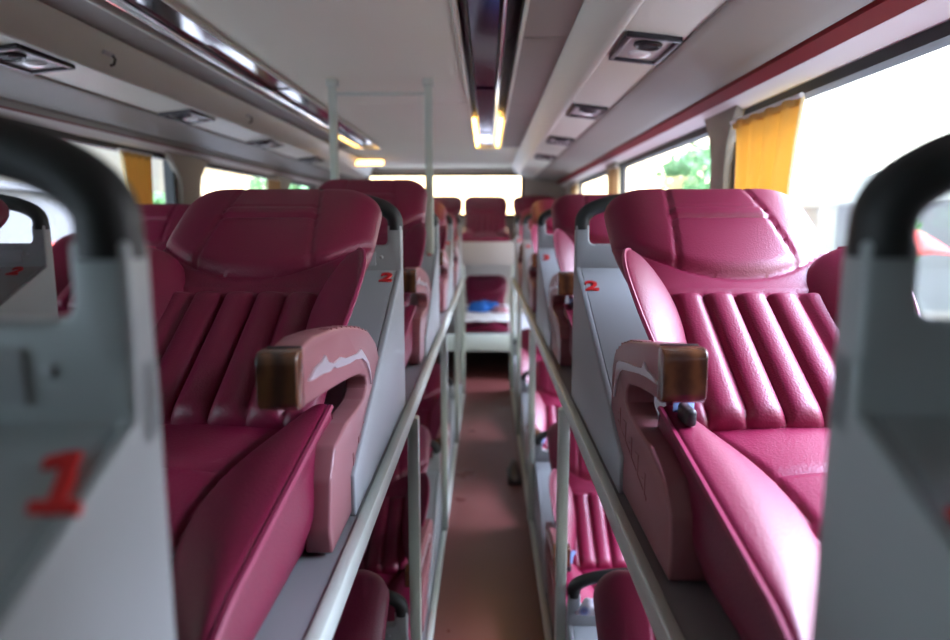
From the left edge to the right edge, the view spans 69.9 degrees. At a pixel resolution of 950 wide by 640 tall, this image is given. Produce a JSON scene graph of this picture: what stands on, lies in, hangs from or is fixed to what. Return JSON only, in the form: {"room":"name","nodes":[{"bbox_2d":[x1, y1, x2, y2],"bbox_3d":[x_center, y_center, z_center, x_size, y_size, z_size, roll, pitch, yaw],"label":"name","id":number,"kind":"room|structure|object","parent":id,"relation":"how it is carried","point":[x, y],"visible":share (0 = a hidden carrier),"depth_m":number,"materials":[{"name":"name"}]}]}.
{"room":"vehicle interior","nodes":[
{"label":"vehicle interior","id":0,"kind":"room"},
{"bbox_2d":[54,130,319,203],"bbox_3d":[-1.849,-0.075,3.256,0.070,2.330,9.600,0,8,1],"label":"wall","id":1,"kind":"structure","parent":0,"point":[317,186],"depth_m":4.08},
{"bbox_2d":[56,131,176,203],"bbox_3d":[-1.839,-0.479,3.101,0.054,0.715,2.030,0,8,1],"label":"window","id":2,"kind":"structure","parent":1,"relation":"in","point":[169,177],"depth_m":3.78,"materials":[{"name":"black rubber"}]},
{"bbox_2d":[117,148,153,203],"bbox_3d":[-1.751,-0.511,3.563,0.066,0.726,0.344,0,8,1],"label":"curtain","id":3,"kind":"object","parent":1,"relation":"hanging from","point":[136,166],"visible":0.33,"depth_m":3.53,"materials":[{"name":"yellow fabric"}]},
{"bbox_2d":[0,108,322,185],"bbox_3d":[-1.786,-0.903,3.134,0.075,0.115,9.600,0,8,1],"label":"trim","id":4,"kind":"structure","parent":1,"relation":"attached to","point":[51,124],"depth_m":3.42,"materials":[{"name":"white"}]},
{"bbox_2d":[0,106,324,182],"bbox_3d":[-1.752,-0.896,3.135,0.024,0.040,9.600,0,8,1],"label":"trim","id":5,"kind":"structure","parent":1,"relation":"attached to","point":[3,107],"depth_m":3.38,"materials":[{"name":"red"}]},
{"bbox_2d":[0,96,328,181],"bbox_3d":[-1.727,-0.901,3.134,0.026,0.039,9.600,0,8,1],"label":"trim","id":6,"kind":"structure","parent":1,"relation":"attached to","point":[6,102],"depth_m":3.34,"materials":[{"name":"plastic"}]},
{"bbox_2d":[162,151,209,203],"bbox_3d":[-1.779,-0.622,4.256,0.043,0.805,0.640,0,8,1],"label":"trim","id":7,"kind":"structure","parent":1,"relation":"attached to","point":[188,171],"depth_m":4.15,"materials":[{"name":"plastic"}]},
{"bbox_2d":[206,163,269,178],"bbox_3d":[-1.801,-0.786,5.208,0.054,0.715,1.630,0,8,1],"label":"window","id":8,"kind":"structure","parent":1,"relation":"in","point":[209,166],"depth_m":5.06,"materials":[{"name":"black rubber"}]},
{"bbox_2d":[266,177,280,188],"bbox_3d":[-1.707,-0.843,5.840,0.066,0.726,0.341,0,8,1],"label":"curtain","id":9,"kind":"object","parent":1,"relation":"hanging from","point":[271,183],"visible":0.1,"depth_m":5.73,"materials":[{"name":"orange fabric"}]},
{"bbox_2d":[269,174,292,188],"bbox_3d":[-1.745,-0.903,6.186,0.043,0.805,0.640,0,8,1],"label":"trim","id":10,"kind":"structure","parent":1,"relation":"attached to","point":[285,182],"depth_m":6.12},
{"bbox_2d":[171,0,518,167],"bbox_3d":[-0.429,-1.066,3.090,1.510,0.020,9.593,0,8,1],"label":"ceiling","id":11,"kind":"structure","parent":0,"point":[364,45],"depth_m":2.57,"materials":[{"name":"plastic"}]},
{"bbox_2d":[0,0,373,174],"bbox_3d":[-1.231,-0.986,2.910,0.096,0.117,9.200,0,8,1],"label":"trim","id":12,"kind":"structure","parent":11,"relation":"attached to","point":[34,24],"depth_m":2.45,"materials":[{"name":"plastic"}]},
{"bbox_2d":[38,0,352,147],"bbox_3d":[-1.124,-0.905,1.985,0.156,0.020,7.342,0,8,1],"label":"trim","id":13,"kind":"structure","parent":11,"relation":"attached to","point":[83,11],"depth_m":2.48,"materials":[{"name":"plastic"}]},
{"bbox_2d":[86,0,381,148],"bbox_3d":[-0.940,-0.925,1.985,0.217,0.091,7.362,0,8,1],"label":"ceiling light strip","id":14,"kind":"object","parent":11,"relation":"attached to","point":[165,21],"visible":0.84,"depth_m":2.50,"materials":[{"name":"silver metal"}]},
{"bbox_2d":[356,158,384,164],"bbox_3d":[-1.052,-1.539,6.617,0.340,0.060,0.140,0,8,1],"label":"ceiling lamp","id":15,"kind":"object","parent":11,"relation":"attached to","point":[361,161],"visible":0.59,"depth_m":6.57,"materials":[{"name":"white"}]},
{"bbox_2d":[356,160,383,164],"bbox_3d":[-1.052,-1.530,6.618,0.310,0.042,0.108,0,8,1],"label":"diffuser","id":16,"kind":"object","parent":15,"relation":"attached to","point":[360,162],"depth_m":6.57,"materials":[{"name":"beige"}]},
{"bbox_2d":[450,0,529,148],"bbox_3d":[0.043,-0.923,1.968,0.216,0.091,7.362,0,8,1],"label":"ceiling light","id":17,"kind":"object","parent":11,"relation":"attached to","point":[489,33],"visible":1,"depth_m":2.58,"materials":[{"name":"silver metal"}]},
{"bbox_2d":[472,109,504,132],"bbox_3d":[0.086,-1.281,4.385,0.190,0.044,0.811,0,8,1],"label":"mirror","id":18,"kind":"object","parent":17,"relation":"attached to","point":[485,123],"depth_m":4.31,"materials":[{"name":"grey mirror"}]},
{"bbox_2d":[469,81,508,113],"bbox_3d":[0.072,-1.163,3.577,0.190,0.044,0.811,0,8,1],"label":"mirror","id":19,"kind":"object","parent":17,"relation":"attached to","point":[482,100],"depth_m":3.48,"materials":[{"name":"grey mirror"}]},
{"bbox_2d":[477,129,501,144],"bbox_3d":[0.100,-1.399,5.193,0.190,0.044,0.811,0,8,1],"label":"mirror","id":20,"kind":"object","parent":17,"relation":"attached to","point":[483,138],"depth_m":5.12,"materials":[{"name":"grey mirror"}]},
{"bbox_2d":[462,32,516,87],"bbox_3d":[0.058,-1.046,2.769,0.190,0.044,0.811,0,8,1],"label":"mirror","id":21,"kind":"object","parent":17,"relation":"attached to","point":[481,60],"depth_m":2.69,"materials":[{"name":"grey mirror"}]},
{"bbox_2d":[458,0,521,41],"bbox_3d":[0.043,-0.928,1.961,0.190,0.044,0.811,0,8,1],"label":"mirror","id":22,"kind":"object","parent":17,"relation":"attached to","point":[483,18],"depth_m":2.12,"materials":[{"name":"grey mirror"}]},
{"bbox_2d":[502,0,583,146],"bbox_3d":[0.226,-0.902,1.962,0.156,0.020,7.342,0,8,1],"label":"trim","id":23,"kind":"structure","parent":11,"relation":"attached to","point":[549,24],"depth_m":2.51,"materials":[{"name":"plastic"}]},
{"bbox_2d":[512,0,644,174],"bbox_3d":[0.366,-0.982,2.883,0.096,0.117,9.200,0,8,1],"label":"trim","id":24,"kind":"structure","parent":11,"relation":"attached to","point":[598,24],"depth_m":2.31,"materials":[{"name":"plastic"}]},
{"bbox_2d":[360,166,564,311],"bbox_3d":[-0.344,-0.768,8.020,2.970,2.330,0.080,0,8,1],"label":"wall","id":25,"kind":"structure","parent":0,"point":[532,187],"depth_m":7.86,"materials":[{"name":"plastic"}]},
{"bbox_2d":[0,43,75,74],"bbox_3d":[-1.379,-0.796,2.082,0.150,0.033,0.280,0,8,1],"label":"air vent","id":26,"kind":"object","parent":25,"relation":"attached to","point":[15,56],"visible":1,"depth_m":2.10,"materials":[{"name":"black plastic"}]},
{"bbox_2d":[0,65,356,180],"bbox_3d":[-1.579,-0.982,3.119,0.270,0.155,9.600,0,8,1],"label":"overhead luggage rack","id":27,"kind":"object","parent":25,"relation":"attached to","point":[38,90],"depth_m":3.05,"materials":[{"name":"plastic"}]},
{"bbox_2d":[0,36,371,178],"bbox_3d":[-1.360,-1.008,3.111,0.168,0.131,9.600,0,8,1],"label":"trim","id":28,"kind":"structure","parent":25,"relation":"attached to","point":[83,78],"depth_m":2.82,"materials":[{"name":"plastic"}]},
{"bbox_2d":[159,109,214,124],"bbox_3d":[-1.359,-0.961,3.219,0.150,0.033,0.280,0,8,1],"label":"air vent","id":29,"kind":"object","parent":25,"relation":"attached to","point":[187,116],"visible":1,"depth_m":3.18,"materials":[{"name":"black plastic"}]},
{"bbox_2d":[247,139,283,148],"bbox_3d":[-1.339,-1.127,4.357,0.150,0.033,0.280,0,8,1],"label":"air vent","id":30,"kind":"object","parent":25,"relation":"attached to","point":[269,143],"visible":0.97,"depth_m":4.32,"materials":[{"name":"black plastic"}]},
{"bbox_2d":[298,157,324,163],"bbox_3d":[-1.319,-1.293,5.495,0.150,0.033,0.280,0,8,1],"label":"air vent","id":31,"kind":"object","parent":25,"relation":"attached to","point":[309,159],"visible":0.99,"depth_m":5.45,"materials":[{"name":"black plastic"}]},
{"bbox_2d":[367,174,523,216],"bbox_3d":[-0.345,-1.449,7.904,1.810,0.490,0.055,0,8,1],"label":"window","id":32,"kind":"structure","parent":25,"relation":"in","point":[373,175],"depth_m":7.85,"materials":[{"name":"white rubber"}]},
{"bbox_2d":[534,154,555,160],"bbox_3d":[0.541,-1.259,5.265,0.150,0.033,0.280,0,8,1],"label":"air vent","id":33,"kind":"object","parent":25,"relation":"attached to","point":[537,156],"visible":1,"depth_m":5.20,"materials":[{"name":"black plastic"}]},
{"bbox_2d":[546,136,574,145],"bbox_3d":[0.521,-1.101,4.176,0.150,0.033,0.280,0,8,1],"label":"air vent","id":34,"kind":"object","parent":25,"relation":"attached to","point":[557,140],"visible":1,"depth_m":4.13,"materials":[{"name":"black plastic"}]},
{"bbox_2d":[566,103,607,119],"bbox_3d":[0.502,-0.939,3.068,0.150,0.033,0.280,0,8,1],"label":"air vent","id":35,"kind":"object","parent":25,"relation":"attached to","point":[584,111],"visible":1,"depth_m":3.03,"materials":[{"name":"black plastic"}]},
{"bbox_2d":[519,0,726,177],"bbox_3d":[0.502,-1.004,3.079,0.168,0.131,9.600,0,8,1],"label":"trim","id":36,"kind":"structure","parent":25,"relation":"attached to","point":[610,80],"depth_m":2.24,"materials":[{"name":"plastic"}]},
{"bbox_2d":[609,30,682,65],"bbox_3d":[0.482,-0.777,1.950,0.150,0.033,0.280,0,8,1],"label":"air vent","id":37,"kind":"object","parent":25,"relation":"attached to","point":[636,47],"visible":1,"depth_m":1.91,"materials":[{"name":"black plastic"}]},
{"bbox_2d":[533,0,874,181],"bbox_3d":[0.721,-0.976,3.079,0.270,0.155,9.600,0,8,1],"label":"overhead luggage rack","id":38,"kind":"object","parent":25,"relation":"attached to","point":[740,36],"depth_m":1.99,"materials":[{"name":"plastic"}]},
{"bbox_2d":[433,351,544,639],"bbox_3d":[-0.429,1.052,3.395,2.970,0.060,9.600,0,8,1],"label":"floor","id":39,"kind":"structure","parent":0,"point":[488,589],"depth_m":3.32,"materials":[{"name":"red plastic"}]},
{"bbox_2d":[254,276,464,639],"bbox_3d":[-0.445,0.635,2.516,0.610,1.019,7.180,0,8,1],"label":"frame","id":40,"kind":"object","parent":39,"relation":"on","point":[310,604],"visible":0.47,"depth_m":1.44,"materials":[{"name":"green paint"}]},
{"bbox_2d":[0,113,175,639],"bbox_3d":[-0.485,0.186,0.127,0.546,0.566,0.700,0,8,1],"label":"shell","id":41,"kind":"object","parent":40,"relation":"on","point":[85,550],"visible":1,"depth_m":0.41,"materials":[{"name":"grey plastic"}]},
{"bbox_2d":[148,189,381,639],"bbox_3d":[-0.453,0.042,1.112,0.503,0.556,1.229,0,8,1],"label":"recliner","id":42,"kind":"object","parent":40,"relation":"on","point":[254,292],"visible":0.76,"depth_m":1.10,"materials":[{"name":"leather"}]},
{"bbox_2d":[161,404,332,639],"bbox_3d":[-0.471,0.267,0.831,0.476,0.178,0.600,0,8,1],"label":"seat cushion","id":43,"kind":"object","parent":42,"relation":"on","point":[244,483],"depth_m":0.88,"materials":[{"name":"leather"}]},
{"bbox_2d":[332,569,388,639],"bbox_3d":[-0.453,1.012,1.253,0.503,0.556,1.229,0,8,1],"label":"recliner","id":44,"kind":"object","parent":40,"relation":"on","point":[364,615],"visible":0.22,"depth_m":1.69,"materials":[{"name":"red leather"}]},
{"bbox_2d":[319,189,404,515],"bbox_3d":[-0.462,-0.005,1.438,0.546,0.566,0.700,0,8,1],"label":"shell","id":45,"kind":"object","parent":40,"relation":"on","point":[378,309],"visible":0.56,"depth_m":1.55,"materials":[{"name":"grey plastic"}]},
{"bbox_2d":[318,179,430,366],"bbox_3d":[-0.430,-0.192,2.379,0.503,0.654,1.160,0,8,1],"label":"recliner","id":46,"kind":"object","parent":40,"relation":"on","point":[408,196],"visible":0.31,"depth_m":2.58,"materials":[{"name":"red leather"}]},
{"bbox_2d":[404,305,415,366],"bbox_3d":[-0.448,0.077,2.139,0.476,0.178,0.600,0,8,1],"label":"seat cushion","id":47,"kind":"object","parent":46,"relation":"on","point":[410,310],"depth_m":2.28,"materials":[{"name":"leather"}]},
{"bbox_2d":[326,78,433,254],"bbox_3d":[-0.406,-0.493,2.988,0.461,1.085,0.048,0,8,1],"label":"frame","id":48,"kind":"object","parent":40,"relation":"on","point":[428,83],"visible":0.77,"depth_m":2.93,"materials":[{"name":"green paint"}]},
{"bbox_2d":[358,424,432,639],"bbox_3d":[-0.429,0.822,2.561,0.503,0.556,1.229,0,8,1],"label":"recliner","id":49,"kind":"object","parent":40,"relation":"on","point":[386,554],"visible":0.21,"depth_m":2.64,"materials":[{"name":"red leather"}]},
{"bbox_2d":[376,569,409,639],"bbox_3d":[-0.448,1.046,2.280,0.476,0.178,0.600,0,8,1],"label":"seat","id":50,"kind":"object","parent":49,"relation":"on","point":[394,579],"depth_m":2.47,"materials":[{"name":"leather"}]},
{"bbox_2d":[385,589,408,639],"bbox_3d":[-0.462,1.010,1.585,0.546,0.475,0.700,0,8,1],"label":"shell","id":51,"kind":"object","parent":40,"relation":"on","point":[398,629],"visible":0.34,"depth_m":1.88,"materials":[{"name":"grey plastic"}]},
{"bbox_2d":[410,212,439,356],"bbox_3d":[-0.439,-0.196,2.749,0.546,0.566,0.700,0,8,1],"label":"shell","id":52,"kind":"object","parent":40,"relation":"on","point":[430,263],"visible":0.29,"depth_m":2.87,"materials":[{"name":"grey plastic"}]},
{"bbox_2d":[415,363,449,457],"bbox_3d":[-0.406,0.631,3.869,0.503,0.556,1.229,0,8,1],"label":"recliner","id":53,"kind":"object","parent":40,"relation":"on","point":[429,408],"visible":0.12,"depth_m":4.08,"materials":[{"name":"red leather"}]},
{"bbox_2d":[426,439,440,610],"bbox_3d":[-0.439,0.819,2.897,0.546,0.475,0.700,0,8,1],"label":"shell","id":54,"kind":"object","parent":40,"relation":"on","point":[433,473],"visible":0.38,"depth_m":3.06,"materials":[{"name":"grey plastic"}]},
{"bbox_2d":[424,201,448,311],"bbox_3d":[-0.407,-0.361,3.709,0.503,0.606,1.197,0,8,1],"label":"recliner","id":55,"kind":"object","parent":40,"relation":"on","point":[439,208],"visible":0.11,"depth_m":3.82,"materials":[{"name":"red leather"}]},
{"bbox_2d":[439,213,453,309],"bbox_3d":[-0.416,-0.386,4.055,0.546,0.566,0.700,0,8,1],"label":"shell","id":56,"kind":"object","parent":40,"relation":"on","point":[448,249],"visible":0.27,"depth_m":4.27,"materials":[{"name":"grey plastic"}]},
{"bbox_2d":[448,376,453,478],"bbox_3d":[-0.416,0.629,4.202,0.546,0.475,0.700,0,8,1],"label":"shell","id":57,"kind":"object","parent":40,"relation":"on","point":[450,380],"visible":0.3,"depth_m":4.38,"materials":[{"name":"grey plastic"}]},
{"bbox_2d":[445,212,457,287],"bbox_3d":[-0.383,-0.529,5.036,0.503,0.556,1.229,0,8,1],"label":"recliner","id":58,"kind":"object","parent":40,"relation":"on","point":[455,248],"visible":0.06,"depth_m":5.14,"materials":[{"name":"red leather"}]},
{"bbox_2d":[452,213,460,286],"bbox_3d":[-0.393,-0.576,5.361,0.546,0.566,0.700,0,8,1],"label":"shell","id":59,"kind":"object","parent":40,"relation":"on","point":[458,240],"visible":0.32,"depth_m":5.57,"materials":[{"name":"grey plastic"}]},
{"bbox_2d":[439,239,529,379],"bbox_3d":[-0.360,-0.196,7.214,2.760,1.310,1.660,0,8,1],"label":"bunk","id":60,"kind":"object","parent":39,"relation":"on","point":[471,252],"visible":0.25,"depth_m":6.41,"materials":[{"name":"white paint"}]},
{"bbox_2d":[434,196,462,234],"bbox_3d":[-0.377,-1.051,6.974,0.476,0.471,1.062,0,8,1],"label":"recliner","id":61,"kind":"object","parent":60,"relation":"on","point":[453,204],"visible":0.16,"depth_m":7.28,"materials":[{"name":"leather"}]},
{"bbox_2d":[461,196,509,241],"bbox_3d":[0.108,-1.050,6.965,0.476,0.471,1.062,0,8,1],"label":"recliner","id":62,"kind":"object","parent":60,"relation":"on","point":[485,215],"visible":0.98,"depth_m":7.05,"materials":[{"name":"leather"}]},
{"bbox_2d":[461,227,509,241],"bbox_3d":[0.104,-0.852,6.745,0.476,0.142,0.570,0,8,1],"label":"seat cushion","id":63,"kind":"object","parent":62,"relation":"on","point":[469,234],"depth_m":6.65,"materials":[{"name":"leather"}]},
{"bbox_2d":[464,275,509,331],"bbox_3d":[0.108,-0.196,7.069,0.476,0.471,1.062,0,8,1],"label":"recliner","id":64,"kind":"object","parent":60,"relation":"on","point":[490,288],"visible":0.51,"depth_m":7.27,"materials":[{"name":"leather"}]},
{"bbox_2d":[465,304,509,321],"bbox_3d":[0.103,-0.072,6.800,0.472,0.098,0.620,0,8,1],"label":"sheet","id":65,"kind":"object","parent":64,"relation":"on","point":[470,316],"visible":0.57,"depth_m":6.65,"materials":[{"name":"white fabric"}]},
{"bbox_2d":[467,300,498,311],"bbox_3d":[0.094,-0.148,6.892,0.334,0.106,0.265,3,9,17],"label":"blanket","id":66,"kind":"object","parent":65,"relation":"on","point":[483,305],"visible":0.96,"depth_m":6.83,"materials":[{"name":"blue fabric"}]},
{"bbox_2d":[490,305,507,312],"bbox_3d":[0.242,-0.116,6.860,0.191,0.063,0.208,0,8,1],"label":"cloth bundle","id":67,"kind":"object","parent":65,"relation":"on","point":[496,309],"visible":1,"depth_m":6.79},
{"bbox_2d":[465,321,509,331],"bbox_3d":[0.103,0.002,6.849,0.476,0.142,0.570,0,8,1],"label":"seat cushion","id":68,"kind":"object","parent":64,"relation":"on","point":[475,326],"depth_m":6.62,"materials":[{"name":"leather"}]},
{"bbox_2d":[512,196,554,235],"bbox_3d":[0.633,-1.048,6.956,0.476,0.471,1.062,0,8,1],"label":"recliner","id":69,"kind":"object","parent":60,"relation":"on","point":[520,203],"visible":0.2,"depth_m":7.28,"materials":[{"name":"leather"}]},
{"bbox_2d":[507,459,521,484],"bbox_3d":[0.232,0.897,4.018,0.080,0.067,0.260,0,8,1],"label":"shoe","id":70,"kind":"object","parent":39,"relation":"on","point":[513,472],"visible":1,"depth_m":3.97,"materials":[{"name":"black plastic"}]},
{"bbox_2d":[509,276,741,639],"bbox_3d":[0.535,0.637,2.499,0.580,1.019,7.180,0,8,1],"label":"frame","id":71,"kind":"object","parent":39,"relation":"on","point":[675,610],"visible":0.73,"depth_m":1.43,"materials":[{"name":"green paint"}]},
{"bbox_2d":[513,339,515,400],"bbox_3d":[0.606,0.411,5.699,0.546,0.475,0.700,0,8,1],"label":"shell","id":72,"kind":"object","parent":71,"relation":"on","point":[514,341],"visible":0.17,"depth_m":5.97,"materials":[{"name":"grey plastic"}]},
{"bbox_2d":[514,214,521,283],"bbox_3d":[0.606,-0.604,5.551,0.546,0.566,0.700,0,8,1],"label":"shell","id":73,"kind":"object","parent":71,"relation":"on","point":[517,241],"visible":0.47,"depth_m":5.81,"materials":[{"name":"grey plastic"}]},
{"bbox_2d":[521,370,528,468],"bbox_3d":[0.582,0.606,4.359,0.546,0.475,0.700,0,8,1],"label":"shell","id":74,"kind":"object","parent":71,"relation":"on","point":[524,386],"visible":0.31,"depth_m":4.54,"materials":[{"name":"grey plastic"}]},
{"bbox_2d":[517,208,532,286],"bbox_3d":[0.586,-0.560,5.142,0.509,0.587,1.210,0,8,1],"label":"recliner","id":75,"kind":"object","parent":71,"relation":"on","point":[525,212],"visible":0.09,"depth_m":5.25,"materials":[{"name":"red leather"}]},
{"bbox_2d":[522,212,533,305],"bbox_3d":[0.582,-0.409,4.211,0.546,0.566,0.700,0,8,1],"label":"shell","id":76,"kind":"object","parent":71,"relation":"on","point":[527,247],"visible":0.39,"depth_m":4.41,"materials":[{"name":"grey plastic"}]},
{"bbox_2d":[520,328,542,416],"bbox_3d":[0.586,0.424,5.289,0.509,0.556,1.229,0,8,1],"label":"recliner","id":77,"kind":"object","parent":71,"relation":"on","point":[524,333],"visible":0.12,"depth_m":5.56,"materials":[{"name":"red leather"}]},
{"bbox_2d":[528,199,555,311],"bbox_3d":[0.562,-0.377,3.782,0.509,0.616,1.190,0,8,1],"label":"recliner","id":78,"kind":"object","parent":71,"relation":"on","point":[540,206],"visible":0.1,"depth_m":3.92,"materials":[{"name":"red leather"}]},
{"bbox_2d":[526,360,561,468],"bbox_3d":[0.562,0.621,3.942,0.509,0.556,1.229,0,8,1],"label":"recliner","id":79,"kind":"object","parent":71,"relation":"on","point":[547,402],"visible":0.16,"depth_m":4.17,"materials":[{"name":"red leather"}]},
{"bbox_2d":[534,430,554,592],"bbox_3d":[0.558,0.802,3.013,0.546,0.475,0.700,0,8,1],"label":"shell","id":80,"kind":"object","parent":71,"relation":"on","point":[543,513],"visible":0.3,"depth_m":3.15,"materials":[{"name":"grey plastic"}]},
{"bbox_2d":[536,208,568,350],"bbox_3d":[0.558,-0.213,2.865,0.546,0.566,0.700,0,8,1],"label":"shell","id":81,"kind":"object","parent":71,"relation":"on","point":[547,265],"visible":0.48,"depth_m":3.04,"materials":[{"name":"grey plastic"}]},
{"bbox_2d":[548,194,614,365],"bbox_3d":[0.538,-0.172,2.442,0.509,0.597,1.204,0,8,1],"label":"recliner","id":82,"kind":"object","parent":71,"relation":"on","point":[564,210],"visible":0.22,"depth_m":2.57,"materials":[{"name":"red leather"}]},
{"bbox_2d":[563,303,572,356],"bbox_3d":[0.549,0.071,2.176,0.476,0.178,0.600,0,8,1],"label":"seat cushion","id":83,"kind":"object","parent":82,"relation":"on","point":[568,308],"depth_m":2.28,"materials":[{"name":"leather"}]},
{"bbox_2d":[545,422,626,636],"bbox_3d":[0.538,0.817,2.594,0.509,0.556,1.229,0,8,1],"label":"recliner","id":84,"kind":"object","parent":71,"relation":"on","point":[592,545],"visible":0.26,"depth_m":2.69,"materials":[{"name":"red leather"}]},
{"bbox_2d":[565,563,612,632],"bbox_3d":[0.549,1.042,2.312,0.476,0.178,0.600,0,8,1],"label":"seat cushion","id":85,"kind":"object","parent":84,"relation":"on","point":[576,569],"depth_m":2.54,"materials":[{"name":"leather"}]},
{"bbox_2d":[566,568,627,639],"bbox_3d":[0.534,0.998,1.667,0.546,0.475,0.700,0,8,1],"label":"shell","id":86,"kind":"object","parent":71,"relation":"on","point":[578,627],"visible":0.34,"depth_m":1.96,"materials":[{"name":"grey plastic"}]},
{"bbox_2d":[575,598,594,615],"bbox_3d":[0.340,0.809,1.933,0.113,0.043,0.052,0,8,1],"label":"cloth","id":87,"kind":"object","parent":86,"relation":"on","point":[586,608],"visible":0.46,"depth_m":1.92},
{"bbox_2d":[571,193,665,493],"bbox_3d":[0.534,-0.017,1.520,0.546,0.566,0.700,0,8,1],"label":"shell","id":88,"kind":"object","parent":71,"relation":"on","point":[605,314],"visible":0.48,"depth_m":1.63,"materials":[{"name":"grey plastic"}]},
{"bbox_2d":[593,570,656,639],"bbox_3d":[0.515,1.013,1.247,0.509,0.556,1.229,0,8,1],"label":"recliner","id":89,"kind":"object","parent":71,"relation":"on","point":[620,614],"visible":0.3,"depth_m":1.69,"materials":[{"name":"red leather"}]},
{"bbox_2d":[604,189,918,639],"bbox_3d":[0.514,0.045,1.095,0.509,0.556,1.229,0,8,1],"label":"recliner","id":90,"kind":"object","parent":71,"relation":"on","point":[735,293],"visible":0.75,"depth_m":1.11,"materials":[{"name":"leather"}]},
{"bbox_2d":[657,405,827,639],"bbox_3d":[0.525,0.270,0.813,0.476,0.178,0.600,0,8,1],"label":"seat cushion","id":91,"kind":"object","parent":90,"relation":"on","point":[749,479],"depth_m":0.88,"materials":[{"name":"leather"}]},
{"bbox_2d":[812,129,949,639],"bbox_3d":[0.510,0.184,0.136,0.546,0.566,0.700,0,8,1],"label":"shell","id":92,"kind":"object","parent":71,"relation":"on","point":[883,570],"visible":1,"depth_m":0.43,"materials":[{"name":"grey plastic"}]},
{"bbox_3d":[-1.428,0.632,2.533,0.580,1.019,7.180,0,8,1],"label":"frame","id":93,"kind":"object","parent":39,"relation":"on","visible":0},
{"bbox_2d":[0,199,9,227],"bbox_3d":[-1.450,0.021,1.258,0.503,0.556,1.229,0,8,1],"label":"recliner","id":94,"kind":"object","parent":93,"relation":"on","point":[4,210],"visible":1,"depth_m":1.77,"materials":[{"name":"red leather"}]},
{"bbox_2d":[0,194,57,315],"bbox_3d":[-1.458,-0.026,1.584,0.546,0.566,0.700,0,8,1],"label":"shell","id":95,"kind":"object","parent":93,"relation":"on","point":[27,274],"visible":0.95,"depth_m":1.86,"materials":[{"name":"grey plastic"}]},
{"bbox_2d":[52,204,190,316],"bbox_3d":[-1.427,-0.168,2.559,0.503,0.556,1.229,0,8,1],"label":"recliner","id":96,"kind":"object","parent":93,"relation":"on","point":[160,220],"visible":0.13,"depth_m":2.84,"materials":[{"name":"red leather"}]},
{"bbox_2d":[565,20,948,194],"bbox_3d":[0.991,-0.068,3.207,0.070,2.330,9.600,0,8,1],"label":"wall","id":97,"kind":"structure","parent":0,"point":[567,188],"depth_m":3.94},
{"bbox_2d":[577,170,606,193],"bbox_3d":[1.028,-0.889,5.917,0.054,0.715,2.060,0,8,1],"label":"window","id":98,"kind":"structure","parent":97,"relation":"in","point":[603,173],"depth_m":5.89,"materials":[{"name":"black rubber"}]},
{"bbox_2d":[608,166,619,193],"bbox_3d":[0.929,-0.663,4.602,0.072,0.726,0.270,0,8,1],"label":"curtain","id":99,"kind":"object","parent":97,"relation":"hanging from","point":[614,173],"visible":0.23,"depth_m":4.48,"materials":[{"name":"beige fabric"}]},
{"bbox_2d":[619,126,707,193],"bbox_3d":[0.989,-0.567,3.705,0.054,0.715,2.130,0,8,1],"label":"window","id":100,"kind":"structure","parent":97,"relation":"in","point":[701,133],"depth_m":3.52,"materials":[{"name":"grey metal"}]},
{"bbox_2d":[705,105,745,188],"bbox_3d":[0.929,-0.379,2.587,0.043,0.805,0.367,0,8,1],"label":"trim","id":101,"kind":"structure","parent":97,"relation":"attached to","point":[721,134],"depth_m":2.49,"materials":[{"name":"plastic"}]},
{"bbox_2d":[557,0,926,184],"bbox_3d":[0.881,-0.892,3.089,0.050,0.045,9.600,0,8,1],"label":"trim","id":102,"kind":"structure","parent":97,"relation":"attached to","point":[876,12],"depth_m":1.86,"materials":[{"name":"red"}]},
{"bbox_2d":[560,0,949,186],"bbox_3d":[0.928,-0.897,3.087,0.075,0.115,9.600,0,8,1],"label":"trim","id":103,"kind":"structure","parent":97,"relation":"attached to","point":[928,14],"depth_m":1.75,"materials":[{"name":"white"}]},
{"bbox_2d":[730,92,804,195],"bbox_3d":[0.885,-0.298,2.139,0.066,0.713,0.531,0,8,1],"label":"curtain","id":104,"kind":"object","parent":97,"relation":"hanging from","point":[766,137],"visible":0.35,"depth_m":2.02,"materials":[{"name":"yellow fabric"}]},
{"bbox_2d":[731,20,949,188],"bbox_3d":[0.950,-0.253,1.543,0.054,0.715,1.960,0,8,1],"label":"window","id":105,"kind":"structure","parent":97,"relation":"in","point":[933,39],"depth_m":1.61,"materials":[{"name":"black rubber"}]},
{"label":"outside","id":106,"kind":"structure","parent":0,"visible":0},
{"bbox_3d":[0.349,-0.456,20.141,120.000,0.100,120.000,0,8,1],"label":"ground","id":107,"kind":"structure","parent":106,"visible":0},
{"bbox_2d":[0,179,162,242],"bbox_3d":[-14.168,-1.648,16.181,5.500,3.400,20.400,0,8,1],"label":"building","id":108,"kind":"structure","parent":107,"relation":"on","point":[18,227],"depth_m":17.76,"materials":[{"name":"white"}]},
{"bbox_2d":[243,177,308,189],"bbox_3d":[-7.508,-4.162,27.775,4.051,5.043,3.826,0,8,1],"label":"tree","id":109,"kind":"object","parent":107,"relation":"on","point":[259,183],"visible":0.04,"depth_m":26.40,"materials":[{"name":"green plant"}]},
{"bbox_2d":[654,141,709,189],"bbox_3d":[5.937,-2.498,18.255,2.330,4.493,2.387,0,8,1],"label":"tree","id":110,"kind":"object","parent":107,"relation":"on","point":[674,168],"visible":0.52,"depth_m":17.59,"materials":[{"name":"green plant"}]},
{"bbox_2d":[790,174,949,312],"bbox_3d":[12.760,-1.511,14.715,6.000,3.550,38.000,0,8,1],"label":"building","id":111,"kind":"structure","parent":107,"relation":"on","point":[828,203],"depth_m":17.57,"materials":[{"name":"white"}]},
{"bbox_2d":[917,231,949,254],"bbox_3d":[6.788,-0.292,10.753,1.240,2.280,1.240,0,8,1],"label":"parasol","id":112,"kind":"object","parent":107,"relation":"on","point":[928,245],"visible":0.27,"depth_m":10.18,"materials":[{"name":"red"}]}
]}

